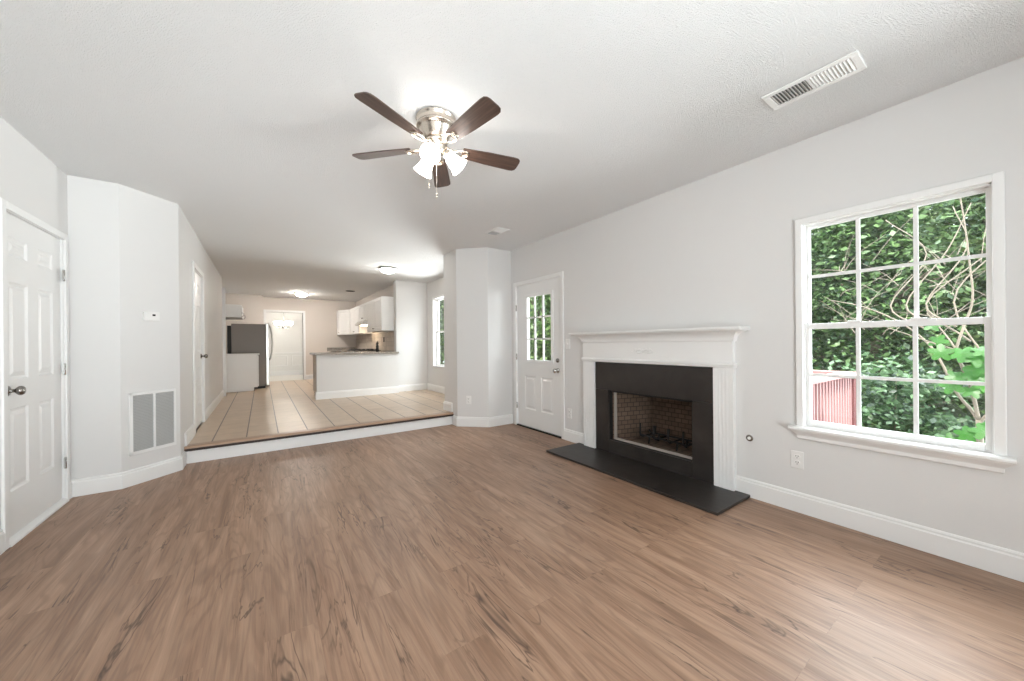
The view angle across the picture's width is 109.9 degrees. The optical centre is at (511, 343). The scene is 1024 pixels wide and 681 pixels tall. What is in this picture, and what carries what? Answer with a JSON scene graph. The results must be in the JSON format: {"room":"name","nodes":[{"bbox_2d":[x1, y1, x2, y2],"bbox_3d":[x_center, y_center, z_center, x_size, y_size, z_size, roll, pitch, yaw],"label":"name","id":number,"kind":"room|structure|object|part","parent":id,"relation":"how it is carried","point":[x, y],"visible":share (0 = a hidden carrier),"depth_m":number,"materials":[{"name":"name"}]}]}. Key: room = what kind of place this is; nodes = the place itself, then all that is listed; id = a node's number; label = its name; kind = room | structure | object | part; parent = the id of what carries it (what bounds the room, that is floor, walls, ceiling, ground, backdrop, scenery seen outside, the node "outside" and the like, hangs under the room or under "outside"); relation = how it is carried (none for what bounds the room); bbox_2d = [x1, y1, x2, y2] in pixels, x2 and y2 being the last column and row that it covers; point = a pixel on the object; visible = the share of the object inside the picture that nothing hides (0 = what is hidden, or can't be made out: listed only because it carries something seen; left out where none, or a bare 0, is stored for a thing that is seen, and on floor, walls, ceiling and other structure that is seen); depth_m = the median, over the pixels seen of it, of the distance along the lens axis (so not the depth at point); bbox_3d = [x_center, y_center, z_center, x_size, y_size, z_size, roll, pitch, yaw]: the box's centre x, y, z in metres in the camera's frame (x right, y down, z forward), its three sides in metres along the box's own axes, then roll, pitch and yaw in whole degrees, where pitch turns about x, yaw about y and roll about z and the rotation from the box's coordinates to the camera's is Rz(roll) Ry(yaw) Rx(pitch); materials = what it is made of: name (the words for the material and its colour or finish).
{"room":"living room","nodes":[
{"label":"living room","id":0,"kind":"room"},
{"bbox_2d":[0,117,67,528],"bbox_3d":[-1.729,-0.070,0.278,0.120,2.440,5.870,-1,0,-35],"label":"wall","id":1,"kind":"structure","parent":0,"point":[30,181],"depth_m":2.29,"materials":[{"name":"grey paint"}]},
{"bbox_2d":[0,529,4,554],"bbox_3d":[-1.443,1.081,0.002,0.016,0.131,4.862,-1,0,-35],"label":"baseboard","id":2,"kind":"structure","parent":1,"relation":"attached to","point":[2,534],"depth_m":1.99,"materials":[{"name":"white wood"}]},
{"bbox_2d":[0,198,70,550],"bbox_3d":[-3.111,0.176,2.326,0.166,1.974,0.842,-1,0,-35],"label":"door","id":3,"kind":"structure","parent":1,"relation":"in","point":[35,475],"depth_m":2.30,"materials":[{"name":"white paint"}]},
{"bbox_3d":[-2.890,0.276,2.095,0.068,0.061,0.061,-1,0,-35],"label":"knob","id":4,"kind":"part","parent":3,"relation":"part of","materials":[{"name":"silver metal"}]},
{"bbox_2d":[67,175,120,479],"bbox_3d":[-3.337,-0.055,2.826,0.390,2.440,0.150,-1,0,-35],"label":"wall","id":5,"kind":"structure","parent":0,"point":[92,205],"depth_m":2.80,"materials":[{"name":"grey paint"}]},
{"bbox_2d":[119,184,180,471],"bbox_3d":[-3.162,-0.057,3.101,0.142,2.440,0.431,-1,0,11],"label":"wall","id":6,"kind":"structure","parent":0,"point":[148,224],"depth_m":3.06,"materials":[{"name":"grey paint"}]},
{"bbox_2d":[71,451,186,497],"bbox_3d":[-3.155,1.097,3.054,0.189,0.131,0.791,-1,0,15],"label":"baseboard","id":7,"kind":"structure","parent":6,"relation":"attached to","point":[115,481],"depth_m":2.89,"materials":[{"name":"white wood"}]},
{"bbox_2d":[143,311,159,320],"bbox_3d":[-3.083,-0.232,3.074,0.025,0.075,0.114,-1,0,11],"label":"thermostat","id":8,"kind":"object","parent":6,"relation":"attached to","point":[149,316],"visible":1,"depth_m":3.06,"materials":[{"name":"white plastic"}]},
{"bbox_2d":[128,388,175,455],"bbox_3d":[-3.079,0.662,3.089,0.012,0.508,0.342,-1,0,11],"label":"air vent","id":9,"kind":"object","parent":6,"relation":"in","point":[152,414],"visible":1,"depth_m":3.08,"materials":[{"name":"white metal"}]},
{"bbox_2d":[178,205,222,454],"bbox_3d":[-4.362,-0.045,5.079,0.120,2.440,4.420,-1,0,-35],"label":"wall","id":10,"kind":"structure","parent":0,"point":[191,249],"depth_m":3.91,"materials":[{"name":"grey paint"}]},
{"bbox_2d":[184,423,194,445],"bbox_3d":[-3.308,0.933,3.696,0.016,0.131,0.545,-1,0,-35],"label":"baseboard","id":11,"kind":"structure","parent":10,"relation":"attached to","point":[189,434],"depth_m":3.63,"materials":[{"name":"white wood"}]},
{"bbox_2d":[192,261,207,434],"bbox_3d":[-3.749,0.051,4.256,0.166,1.905,0.862,-1,0,-35],"label":"door","id":12,"kind":"structure","parent":10,"relation":"in","point":[198,317],"depth_m":4.36,"materials":[{"name":"white paint"}]},
{"bbox_2d":[205,390,223,419],"bbox_3d":[-4.748,0.947,5.766,0.016,0.131,2.759,-1,0,-35],"label":"baseboard","id":13,"kind":"structure","parent":10,"relation":"attached to","point":[216,401],"depth_m":5.40,"materials":[{"name":"white wood"}]},
{"bbox_2d":[222,287,225,395],"bbox_3d":[-5.543,-0.027,6.924,0.048,2.094,0.038,-1,0,-35],"label":"trim","id":14,"kind":"structure","parent":10,"relation":"attached to","point":[223,288],"depth_m":6.91,"materials":[{"name":"white wood"}]},
{"bbox_2d":[225,293,262,353],"bbox_3d":[-6.870,-0.104,9.243,0.780,2.275,0.380,-1,0,-35],"label":"wall","id":15,"kind":"structure","parent":0,"point":[252,305],"depth_m":9.13,"materials":[{"name":"beige paint"}]},
{"bbox_2d":[266,312,302,371],"bbox_3d":[-7.135,0.006,11.920,4.100,2.490,0.120,-1,0,-35],"label":"wall","id":16,"kind":"structure","parent":0,"point":[288,339],"depth_m":11.70,"materials":[{"name":"white paint"}]},
{"bbox_2d":[269,352,302,375],"bbox_3d":[-7.129,0.661,11.832,3.800,0.749,0.025,-1,0,-35],"label":"trim","id":17,"kind":"structure","parent":16,"relation":"attached to","point":[299,372],"depth_m":11.69,"materials":[{"name":"white wood"}]},
{"bbox_2d":[263,297,355,380],"bbox_3d":[-6.059,-0.004,10.111,3.400,2.490,0.120,-1,0,-35],"label":"wall","id":18,"kind":"structure","parent":0,"point":[320,315],"depth_m":10.36,"materials":[{"name":"beige paint"}]},
{"bbox_2d":[263,309,305,379],"bbox_3d":[-6.282,0.058,9.955,0.975,1.940,0.150,-1,0,-35],"label":"trim","id":19,"kind":"structure","parent":18,"relation":"attached to","point":[264,310],"depth_m":10.14,"materials":[{"name":"white wood"}]},
{"bbox_2d":[189,374,448,443],"bbox_3d":[-4.507,1.119,8.165,3.910,0.215,9.235,-1,0,-35],"label":"floor","id":20,"kind":"structure","parent":0,"point":[291,405],"depth_m":5.40,"materials":[{"name":"beige tile"}]},
{"bbox_2d":[226,353,259,392],"bbox_3d":[-5.876,0.623,7.761,0.703,0.801,0.430,-1,0,-35],"label":"base cabinet","id":21,"kind":"object","parent":20,"relation":"on","point":[242,370],"visible":0.75,"depth_m":7.63,"materials":[{"name":"white paint"}]},
{"bbox_2d":[226,353,259,355],"bbox_3d":[-5.880,0.238,7.761,0.703,0.032,0.430,-1,0,-35],"label":"countertop","id":22,"kind":"structure","parent":21,"relation":"on","point":[241,353],"depth_m":7.68,"materials":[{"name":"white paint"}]},
{"bbox_3d":[-5.609,0.602,7.947,0.018,0.660,0.370,-1,0,-35],"label":"door","id":23,"kind":"part","parent":21,"relation":"part of","materials":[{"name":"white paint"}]},
{"bbox_2d":[227,323,272,388],"bbox_3d":[-6.109,0.285,8.433,0.838,1.478,0.895,-1,0,-35],"label":"refrigerator","id":24,"kind":"object","parent":20,"relation":"on","point":[241,338],"visible":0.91,"depth_m":8.11,"materials":[{"name":"grey metal"}]},
{"bbox_3d":[-6.424,0.297,8.213,0.069,1.365,0.875,-1,0,-35],"label":"panel","id":25,"kind":"part","parent":24,"relation":"part of","materials":[{"name":"black plastic"}]},
{"bbox_3d":[-5.729,0.255,8.421,0.062,1.425,0.438,-1,0,-35],"label":"door","id":26,"kind":"part","parent":24,"relation":"part of","materials":[{"name":"silver metal"}]},
{"bbox_3d":[-5.604,-0.013,8.357,0.092,0.818,0.026,-1,0,-35],"label":"door handle","id":27,"kind":"part","parent":24,"relation":"part of","materials":[{"name":"silver metal"}]},
{"bbox_2d":[184,412,453,451],"bbox_3d":[-2.007,1.005,4.287,2.823,0.048,0.098,-1,0,-35],"label":"step nosing","id":28,"kind":"structure","parent":20,"relation":"attached to","point":[245,440],"depth_m":4.03,"materials":[{"name":"brown wood"}]},
{"bbox_2d":[186,416,452,463],"bbox_3d":[-1.997,1.080,4.274,2.825,0.142,0.019,-1,0,-35],"label":"step riser","id":29,"kind":"structure","parent":20,"relation":"attached to","point":[294,442],"depth_m":4.04,"materials":[{"name":"white wood"}]},
{"bbox_2d":[309,351,398,399],"bbox_3d":[-3.086,0.585,7.074,1.493,0.824,0.775,-1,0,-35],"label":"kitchen peninsula","id":30,"kind":"object","parent":20,"relation":"on","point":[335,374],"visible":1,"depth_m":6.76,"materials":[{"name":"grey paint"}]},
{"bbox_3d":[-2.909,0.929,6.844,1.469,0.131,0.151,-1,0,-35],"label":"trim","id":31,"kind":"part","parent":30,"relation":"part of","materials":[{"name":"white wood"}]},
{"bbox_2d":[346,349,380,351],"bbox_3d":[-3.655,0.555,8.783,0.671,0.835,0.850,-1,0,-35],"label":"range","id":32,"kind":"object","parent":20,"relation":"on","point":[349,350],"visible":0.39,"depth_m":8.50,"materials":[{"name":"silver metal"}]},
{"bbox_2d":[346,350,380,350],"bbox_3d":[-3.636,0.174,8.798,0.616,0.016,0.848,-1,0,-35],"label":"cooktop","id":33,"kind":"object","parent":32,"relation":"in","point":[346,350],"depth_m":8.45,"materials":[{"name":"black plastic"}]},
{"bbox_3d":[-4.255,0.614,9.705,0.622,0.788,1.320,-1,0,-35],"label":"base cabinet","id":34,"kind":"object","parent":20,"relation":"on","visible":0},
{"bbox_3d":[-4.509,0.203,9.915,0.798,0.034,1.960,-1,0,-35],"label":"countertop","id":35,"kind":"structure","parent":34,"relation":"on","visible":0},
{"bbox_2d":[327,347,354,349],"bbox_3d":[-5.075,0.156,10.703,0.770,0.069,0.026,-1,0,-35],"label":"stone upstand","id":36,"kind":"object","parent":35,"relation":"on","point":[339,348],"visible":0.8,"depth_m":10.70,"materials":[{"name":"stone"}]},
{"bbox_2d":[356,285,393,306],"bbox_3d":[-3.494,-0.053,9.277,0.140,2.440,4.180,-1,0,-35],"label":"wall","id":37,"kind":"structure","parent":0,"point":[389,291],"depth_m":8.76,"materials":[{"name":"beige paint"}]},
{"bbox_2d":[337,309,350,334],"bbox_3d":[-4.752,-0.602,10.451,0.551,0.710,0.800,-1,0,-35],"label":"upper cabinet","id":38,"kind":"object","parent":37,"relation":"attached to","point":[343,316],"visible":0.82,"depth_m":10.23,"materials":[{"name":"white paint"}]},
{"bbox_2d":[350,306,371,334],"bbox_3d":[-4.108,-0.608,9.706,0.344,0.710,1.140,-1,0,-35],"label":"upper cabinet","id":39,"kind":"object","parent":37,"relation":"attached to","point":[354,312],"visible":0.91,"depth_m":9.48,"materials":[{"name":"white paint"}]},
{"bbox_3d":[-4.382,-0.605,9.862,0.019,0.702,0.564,-1,0,-35],"label":"door","id":40,"kind":"part","parent":39,"relation":"part of","materials":[{"name":"white paint"}]},
{"bbox_3d":[-4.057,-0.608,9.394,0.019,0.702,0.564,-1,0,-35],"label":"door","id":41,"kind":"part","parent":39,"relation":"part of","materials":[{"name":"white paint"}]},
{"bbox_2d":[359,302,366,320],"bbox_3d":[-3.533,-0.762,8.877,0.344,0.413,0.860,-1,0,-35],"label":"upper cabinet","id":42,"kind":"object","parent":37,"relation":"attached to","point":[363,307],"visible":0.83,"depth_m":8.74,"materials":[{"name":"white paint"}]},
{"bbox_2d":[355,320,366,325],"bbox_3d":[-3.561,-0.493,8.855,0.416,0.112,0.830,-1,0,-35],"label":"range hood","id":43,"kind":"object","parent":42,"relation":"attached to","point":[364,322],"visible":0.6,"depth_m":8.59,"materials":[{"name":"silver metal"}]},
{"bbox_3d":[-3.767,-0.759,8.976,0.019,0.405,0.424,-1,0,-35],"label":"door","id":44,"kind":"part","parent":42,"relation":"part of","materials":[{"name":"white paint"}]},
{"bbox_3d":[-3.521,-0.762,8.623,0.019,0.405,0.424,-1,0,-35],"label":"door","id":45,"kind":"part","parent":42,"relation":"part of","materials":[{"name":"white paint"}]},
{"bbox_2d":[356,331,393,350],"bbox_3d":[-3.549,-0.129,9.221,0.012,0.609,4.130,-1,0,-35],"label":"tile backsplash","id":46,"kind":"structure","parent":37,"relation":"attached to","point":[365,341],"depth_m":8.97,"materials":[{"name":"tile"}]},
{"bbox_2d":[367,296,393,331],"bbox_3d":[-2.926,-0.619,8.007,0.344,0.710,1.240,-1,0,-35],"label":"upper cabinet","id":47,"kind":"object","parent":37,"relation":"attached to","point":[380,310],"visible":0.95,"depth_m":7.55,"materials":[{"name":"white paint"}]},
{"bbox_3d":[-3.214,-0.616,8.183,0.019,0.702,0.614,-1,0,-35],"label":"door","id":48,"kind":"part","parent":47,"relation":"part of","materials":[{"name":"white paint"}]},
{"bbox_3d":[-2.860,-0.620,7.675,0.019,0.702,0.614,-1,0,-35],"label":"door","id":49,"kind":"part","parent":47,"relation":"part of","materials":[{"name":"white paint"}]},
{"bbox_2d":[393,280,427,384],"bbox_3d":[-2.131,-0.067,7.581,0.660,2.440,0.160,-1,0,-35],"label":"wall","id":50,"kind":"structure","parent":0,"point":[410,298],"depth_m":7.50,"materials":[{"name":"grey paint"}]},
{"bbox_2d":[443,247,511,416],"bbox_3d":[-0.502,-0.082,5.200,0.705,2.440,0.730,-1,0,-35],"label":"wall column","id":51,"kind":"structure","parent":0,"point":[477,281],"depth_m":4.94,"materials":[{"name":"grey paint"}]},
{"bbox_2d":[466,396,470,403],"bbox_3d":[-0.594,0.777,4.921,0.070,0.114,0.009,-1,0,10],"label":"wall outlet","id":52,"kind":"object","parent":51,"relation":"attached to","point":[468,398],"visible":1,"depth_m":4.92,"materials":[{"name":"white plastic"}]},
{"bbox_2d":[452,414,512,426],"bbox_3d":[-0.406,1.071,4.969,0.853,0.131,0.224,-1,0,-3],"label":"baseboard","id":53,"kind":"structure","parent":51,"relation":"attached to","point":[504,419],"depth_m":4.92,"materials":[{"name":"white wood"}]},
{"bbox_2d":[0,423,1023,680],"bbox_3d":[-0.135,1.195,1.689,4.330,0.120,6.380,-1,0,-35],"label":"floor","id":54,"kind":"structure","parent":0,"point":[451,552],"depth_m":1.68,"materials":[{"name":"brown wood"}]},
{"bbox_2d":[546,443,749,515],"bbox_3d":[1.046,1.113,3.175,0.491,0.019,1.714,-1,0,-35],"label":"hearth slab","id":55,"kind":"object","parent":54,"relation":"on","point":[705,496],"visible":1,"depth_m":2.91,"materials":[{"name":"stone"}]},
{"bbox_2d":[595,362,713,483],"bbox_3d":[1.238,0.647,3.299,0.027,0.909,1.210,-1,0,-35],"label":"fireplace surround","id":56,"kind":"object","parent":55,"relation":"on","point":[695,384],"visible":0.81,"depth_m":3.13,"materials":[{"name":"stone"}]},
{"bbox_2d":[610,390,691,460],"bbox_3d":[1.474,0.712,3.469,0.549,0.625,0.920,-1,0,-35],"label":"firebox","id":57,"kind":"object","parent":56,"relation":"in","point":[627,410],"depth_m":3.66,"materials":[{"name":"brick"}]},
{"bbox_3d":[1.270,0.701,3.761,0.518,0.600,0.044,-1,0,-20],"label":"panel","id":58,"kind":"part","parent":57,"relation":"part of","materials":[{"name":"brick"}]},
{"bbox_3d":[1.488,1.002,3.477,0.522,0.044,0.900,-1,0,-35],"label":"floor panel","id":59,"kind":"part","parent":57,"relation":"part of","materials":[{"name":"brick"}]},
{"bbox_3d":[1.499,0.882,3.443,0.277,0.195,0.533,-1,0,-35],"label":"fire grate","id":60,"kind":"part","parent":57,"relation":"part of","materials":[{"name":"black metal"}]},
{"bbox_3d":[1.675,0.697,3.609,0.060,0.600,0.620,-1,0,-35],"label":"panel","id":61,"kind":"part","parent":57,"relation":"part of","materials":[{"name":"brick"}]},
{"bbox_2d":[569,326,749,490],"bbox_3d":[1.178,0.492,3.266,0.164,1.218,1.719,-1,0,-35],"label":"fireplace mantel","id":62,"kind":"object","parent":55,"relation":"on","point":[714,347],"visible":1,"depth_m":2.91,"materials":[{"name":"white wood"}]},
{"bbox_3d":[0.840,0.648,3.857,0.046,0.914,0.156,-1,0,-35],"label":"leg","id":63,"kind":"part","parent":62,"relation":"part of","materials":[{"name":"white wood"}]},
{"bbox_2d":[569,326,749,334],"bbox_3d":[1.172,-0.109,3.266,0.164,0.016,1.719,-1,0,-35],"label":"shelf","id":64,"kind":"object","parent":62,"relation":"attached to","point":[733,328],"depth_m":2.94,"materials":[{"name":"white wood"}]},
{"bbox_3d":[1.216,0.166,3.295,0.062,0.040,1.545,-1,0,-35],"label":"architrave","id":65,"kind":"part","parent":62,"relation":"part of","materials":[{"name":"white wood"}]},
{"bbox_3d":[1.180,-0.055,3.272,0.145,0.090,1.711,-1,0,-35],"label":"crown","id":66,"kind":"part","parent":62,"relation":"part of","materials":[{"name":"white wood"}]},
{"bbox_3d":[1.619,0.640,2.738,0.046,0.914,0.143,-1,0,-35],"label":"leg","id":67,"kind":"part","parent":62,"relation":"part of","materials":[{"name":"white wood"}]},
{"bbox_2d":[0,0,1023,301],"bbox_3d":[-2.862,-1.340,5.540,4.450,0.120,15.850,-1,0,-35],"label":"ceiling","id":68,"kind":"structure","parent":0,"point":[245,116],"depth_m":1.90,"materials":[{"name":"white paint"}]},
{"bbox_2d":[274,313,292,328],"bbox_3d":[-6.937,-0.836,10.916,0.500,0.810,0.483,-1,0,-35],"label":"chandelier","id":69,"kind":"object","parent":68,"relation":"hanging from","point":[277,322],"visible":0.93,"depth_m":10.84,"materials":[{"name":"white glass"}]},
{"bbox_2d":[294,292,308,296],"bbox_3d":[-5.249,-1.204,8.965,0.312,0.106,0.312,-1,0,-35],"label":"flush ceiling light","id":70,"kind":"object","parent":68,"relation":"attached to","point":[301,294],"visible":1,"depth_m":8.88,"materials":[{"name":"white glass"}]},
{"bbox_2d":[378,266,397,273],"bbox_3d":[-2.117,-1.234,6.137,0.312,0.106,0.312,-1,0,-35],"label":"flush ceiling light","id":71,"kind":"object","parent":68,"relation":"attached to","point":[385,269],"visible":1,"depth_m":6.05,"materials":[{"name":"white glass"}]},
{"bbox_2d":[352,92,519,197],"bbox_3d":[-0.411,-1.074,2.079,1.003,0.457,0.998,-1,0,-35],"label":"ceiling fan","id":72,"kind":"object","parent":68,"relation":"hanging from","point":[436,126],"visible":1,"depth_m":2.01,"materials":[{"name":"brown wood"}]},
{"bbox_3d":[-0.769,-1.134,2.152,0.369,0.006,0.114,-1,13,11],"label":"blade","id":73,"kind":"part","parent":72,"relation":"part of","materials":[{"name":"brown wood"}]},
{"bbox_3d":[-0.602,-1.136,1.792,0.114,0.006,0.369,14,7,28],"label":"blade","id":74,"kind":"part","parent":72,"relation":"part of","materials":[{"name":"brown wood"}]},
{"bbox_3d":[-0.528,-1.050,2.154,0.110,0.122,0.122,-1,0,-35],"label":"lamp shade","id":75,"kind":"part","parent":72,"relation":"part of","materials":[{"name":"white glass"}]},
{"bbox_3d":[-0.447,-1.051,1.968,0.113,0.122,0.118,-1,0,-35],"label":"lamp shade","id":76,"kind":"part","parent":72,"relation":"part of","materials":[{"name":"white glass"}]},
{"bbox_3d":[-0.439,-1.070,1.993,0.050,0.073,0.072,-1,0,24],"label":"bulb","id":77,"kind":"part","parent":72,"relation":"part of","materials":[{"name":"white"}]},
{"bbox_3d":[-0.479,-1.137,2.422,0.114,0.006,0.369,-14,2,-7],"label":"blade","id":78,"kind":"part","parent":72,"relation":"part of","materials":[{"name":"brown wood"}]},
{"bbox_3d":[-0.322,-1.052,2.101,0.121,0.122,0.107,-1,0,-35],"label":"lamp shade","id":79,"kind":"part","parent":72,"relation":"part of","materials":[{"name":"white glass"}]},
{"bbox_3d":[-0.208,-1.140,1.840,0.114,0.006,0.369,17,-12,-41],"label":"blade","id":80,"kind":"part","parent":72,"relation":"part of","materials":[{"name":"brown wood"}]},
{"bbox_3d":[-0.132,-1.140,2.229,0.369,0.006,0.114,-1,-13,-25],"label":"blade","id":81,"kind":"part","parent":72,"relation":"part of","materials":[{"name":"brown wood"}]},
{"bbox_2d":[484,227,509,235],"bbox_3d":[-0.177,-1.300,4.186,0.180,0.010,0.300,-1,0,-35],"label":"ceiling vent","id":82,"kind":"object","parent":68,"relation":"in","point":[496,231],"visible":1,"depth_m":4.17,"materials":[{"name":"white metal"}]},
{"bbox_2d":[761,50,866,109],"bbox_3d":[1.516,-1.316,1.822,0.180,0.010,0.379,-1,0,-35],"label":"ceiling vent","id":83,"kind":"object","parent":68,"relation":"in","point":[852,63],"visible":1,"depth_m":1.80,"materials":[{"name":"white metal"}]},
{"bbox_2d":[427,57,1023,552],"bbox_3d":[0.796,-0.034,4.074,0.140,2.560,9.220,-1,0,-35],"label":"wall","id":84,"kind":"structure","parent":0,"point":[718,249],"depth_m":2.42,"materials":[{"name":"grey paint"}]},
{"bbox_2d":[399,383,444,393],"bbox_3d":[-1.385,0.915,6.522,0.660,0.131,2.420,-1,0,-35],"label":"baseboard","id":85,"kind":"structure","parent":84,"relation":"attached to","point":[426,386],"depth_m":7.46,"materials":[{"name":"white wood"}]},
{"bbox_2d":[432,294,443,367],"bbox_3d":[-1.184,-0.239,6.895,0.155,1.432,1.430,-1,0,-35],"label":"window","id":86,"kind":"structure","parent":84,"relation":"in","point":[436,331],"depth_m":7.43,"materials":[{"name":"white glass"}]},
{"bbox_3d":[-1.373,0.100,7.190,0.026,0.708,0.643,-1,0,-35],"label":"sash","id":87,"kind":"part","parent":86,"relation":"part of","materials":[{"name":"white wood"}]},
{"bbox_3d":[-1.355,-0.568,7.207,0.026,0.688,0.643,-1,0,-35],"label":"sash","id":88,"kind":"part","parent":86,"relation":"part of","materials":[{"name":"white wood"}]},
{"bbox_2d":[443,401,452,411],"bbox_3d":[-0.637,0.908,5.393,0.721,0.131,0.281,-1,0,-35],"label":"baseboard","id":89,"kind":"structure","parent":84,"relation":"attached to","point":[447,406],"depth_m":5.17,"materials":[{"name":"white wood"}]},
{"bbox_2d":[513,271,564,438],"bbox_3d":[0.357,0.144,4.650,0.186,1.972,1.012,-1,0,-35],"label":"door","id":90,"kind":"structure","parent":84,"relation":"in","point":[539,385],"depth_m":4.59,"materials":[{"name":"white paint"}]},
{"bbox_3d":[0.347,-0.199,4.612,0.024,0.903,0.559,-1,0,-35],"label":"lite frame","id":91,"kind":"part","parent":90,"relation":"part of","materials":[{"name":"white wood"}]},
{"bbox_2d":[567,408,571,418],"bbox_3d":[0.663,0.809,4.145,0.009,0.114,0.070,-1,0,-35],"label":"wall outlet","id":92,"kind":"object","parent":84,"relation":"attached to","point":[569,411],"visible":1,"depth_m":4.14,"materials":[{"name":"white plastic"}]},
{"bbox_2d":[564,428,583,443],"bbox_3d":[0.712,1.060,4.073,0.016,0.131,0.325,-1,0,-35],"label":"baseboard","id":93,"kind":"structure","parent":84,"relation":"attached to","point":[569,435],"depth_m":4.08,"materials":[{"name":"white wood"}]},
{"bbox_2d":[746,435,752,440],"bbox_3d":[1.723,0.689,2.613,0.016,0.047,0.047,-1,0,-35],"label":"cable jack","id":94,"kind":"object","parent":84,"relation":"attached to","point":[748,437],"visible":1,"depth_m":2.61,"materials":[{"name":"silver metal"}]},
{"bbox_2d":[791,450,803,469],"bbox_3d":[1.890,0.770,2.381,0.009,0.114,0.070,-1,0,-35],"label":"wall outlet","id":95,"kind":"object","parent":84,"relation":"attached to","point":[797,457],"visible":1,"depth_m":2.38,"materials":[{"name":"white plastic"}]},
{"bbox_2d":[736,475,1023,581],"bbox_3d":[2.489,1.043,1.518,0.016,0.131,2.862,-1,0,-35],"label":"baseboard","id":96,"kind":"structure","parent":84,"relation":"attached to","point":[1005,562],"depth_m":2.00,"materials":[{"name":"white wood"}]},
{"bbox_2d":[788,171,1016,473],"bbox_3d":[2.146,-0.097,2.069,0.203,1.438,0.875,-1,0,-35],"label":"window","id":97,"kind":"structure","parent":84,"relation":"in","point":[992,185],"depth_m":1.96,"materials":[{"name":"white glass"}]},
{"bbox_3d":[2.165,-0.436,2.081,0.026,0.672,0.730,-1,0,-35],"label":"sash","id":98,"kind":"part","parent":97,"relation":"part of","materials":[{"name":"white wood"}]},
{"bbox_3d":[2.148,0.200,2.065,0.026,0.660,0.730,-1,0,-35],"label":"sash","id":99,"kind":"part","parent":97,"relation":"part of","materials":[{"name":"white wood"}]},
{"bbox_3d":[-5.332,-0.036,6.219,0.150,2.440,7.100,-1,0,-35],"label":"wall","id":100,"kind":"structure","parent":0,"visible":0},
{"bbox_2d":[225,304,244,319],"bbox_3d":[-6.187,-0.686,7.955,0.435,0.273,0.880,-1,0,-35],"label":"upper cabinet","id":101,"kind":"object","parent":100,"relation":"attached to","point":[233,312],"visible":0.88,"depth_m":7.65,"materials":[{"name":"white paint"}]},
{"label":"outside","id":102,"kind":"structure","parent":0,"visible":0},
{"bbox_2d":[530,234,984,426],"bbox_3d":[8.842,-1.145,12.858,23.100,7.745,35.000,-1,0,-35],"label":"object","id":103,"kind":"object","parent":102,"point":[956,412],"depth_m":9.99,"materials":[{"name":"green plant"}]},
{"bbox_2d":[439,300,443,364],"bbox_3d":[-3.032,-0.774,13.613,3.348,7.179,3.368,-1,0,-35],"label":"tree","id":104,"kind":"object","parent":103,"relation":"on","point":[441,301],"visible":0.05,"depth_m":13.22,"materials":[{"name":"green plant"}]},
{"bbox_2d":[529,294,550,360],"bbox_3d":[1.036,-0.611,11.455,3.560,6.774,3.515,-1,0,-35],"label":"tree","id":105,"kind":"object","parent":103,"relation":"on","point":[547,299],"visible":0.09,"depth_m":10.76,"materials":[{"name":"green plant"}]},
{"bbox_2d":[529,295,550,340],"bbox_3d":[2.122,-3.052,16.884,4.662,11.038,4.717,-1,0,-35],"label":"tree","id":106,"kind":"object","parent":103,"relation":"on","point":[546,295],"visible":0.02,"depth_m":15.54,"materials":[{"name":"green plant"}]},
{"bbox_2d":[811,216,874,369],"bbox_3d":[7.658,-1.915,10.349,3.989,8.053,4.024,-1,0,-35],"label":"tree","id":107,"kind":"object","parent":103,"relation":"on","point":[814,290],"visible":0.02,"depth_m":9.62,"materials":[{"name":"green plant"}]},
{"bbox_2d":[811,195,986,432],"bbox_3d":[6.415,-0.624,6.358,2.718,6.697,2.699,-1,0,-35],"label":"tree","id":108,"kind":"object","parent":103,"relation":"on","point":[839,239],"visible":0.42,"depth_m":5.91,"materials":[{"name":"green plant"}]},
{"bbox_2d":[814,207,985,364],"bbox_3d":[12.769,-3.600,11.355,5.464,10.132,5.457,-1,0,-35],"label":"tree","id":109,"kind":"object","parent":103,"relation":"on","point":[947,231],"visible":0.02,"depth_m":10.69,"materials":[{"name":"green plant"}]},
{"bbox_2d":[821,198,986,442],"bbox_3d":[3.643,0.724,3.342,1.225,4.251,1.511,-1,0,-35],"label":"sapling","id":110,"kind":"object","parent":103,"relation":"on","point":[974,372],"visible":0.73,"depth_m":2.86,"materials":[{"name":"grey plant"}]},
{"bbox_2d":[826,346,984,442],"bbox_3d":[4.646,1.410,4.375,1.485,2.758,1.489,-1,0,-35],"label":"shrub","id":111,"kind":"object","parent":103,"relation":"on","point":[891,418],"visible":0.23,"depth_m":4.23,"materials":[{"name":"green plant"}]},
{"bbox_2d":[883,193,986,371],"bbox_3d":[9.891,-1.958,7.131,4.003,8.100,3.999,-1,0,-35],"label":"tree","id":112,"kind":"object","parent":103,"relation":"on","point":[979,207],"visible":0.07,"depth_m":7.18,"materials":[{"name":"green plant"}]},
{"bbox_3d":[1.716,2.132,5.017,2.374,1.770,4.100,-1,0,-35],"label":"deck","id":113,"kind":"object","parent":103,"relation":"on","visible":0},
{"bbox_2d":[812,370,856,425],"bbox_3d":[2.465,0.784,3.954,2.350,0.909,1.515,-1,0,-35],"label":"deck railing","id":114,"kind":"object","parent":113,"relation":"on","point":[834,399],"visible":0.15,"depth_m":3.65,"materials":[{"name":"red wood"}]},
{"bbox_3d":[2.461,0.347,3.954,2.350,0.035,1.515,-1,0,-35],"label":"cap rail","id":115,"kind":"part","parent":114,"relation":"part of","materials":[{"name":"white wood"}]},
{"bbox_3d":[3.770,0.790,4.012,0.090,0.873,0.090,-1,0,-35],"label":"post","id":116,"kind":"part","parent":114,"relation":"part of","materials":[{"name":"wood"}]}
]}

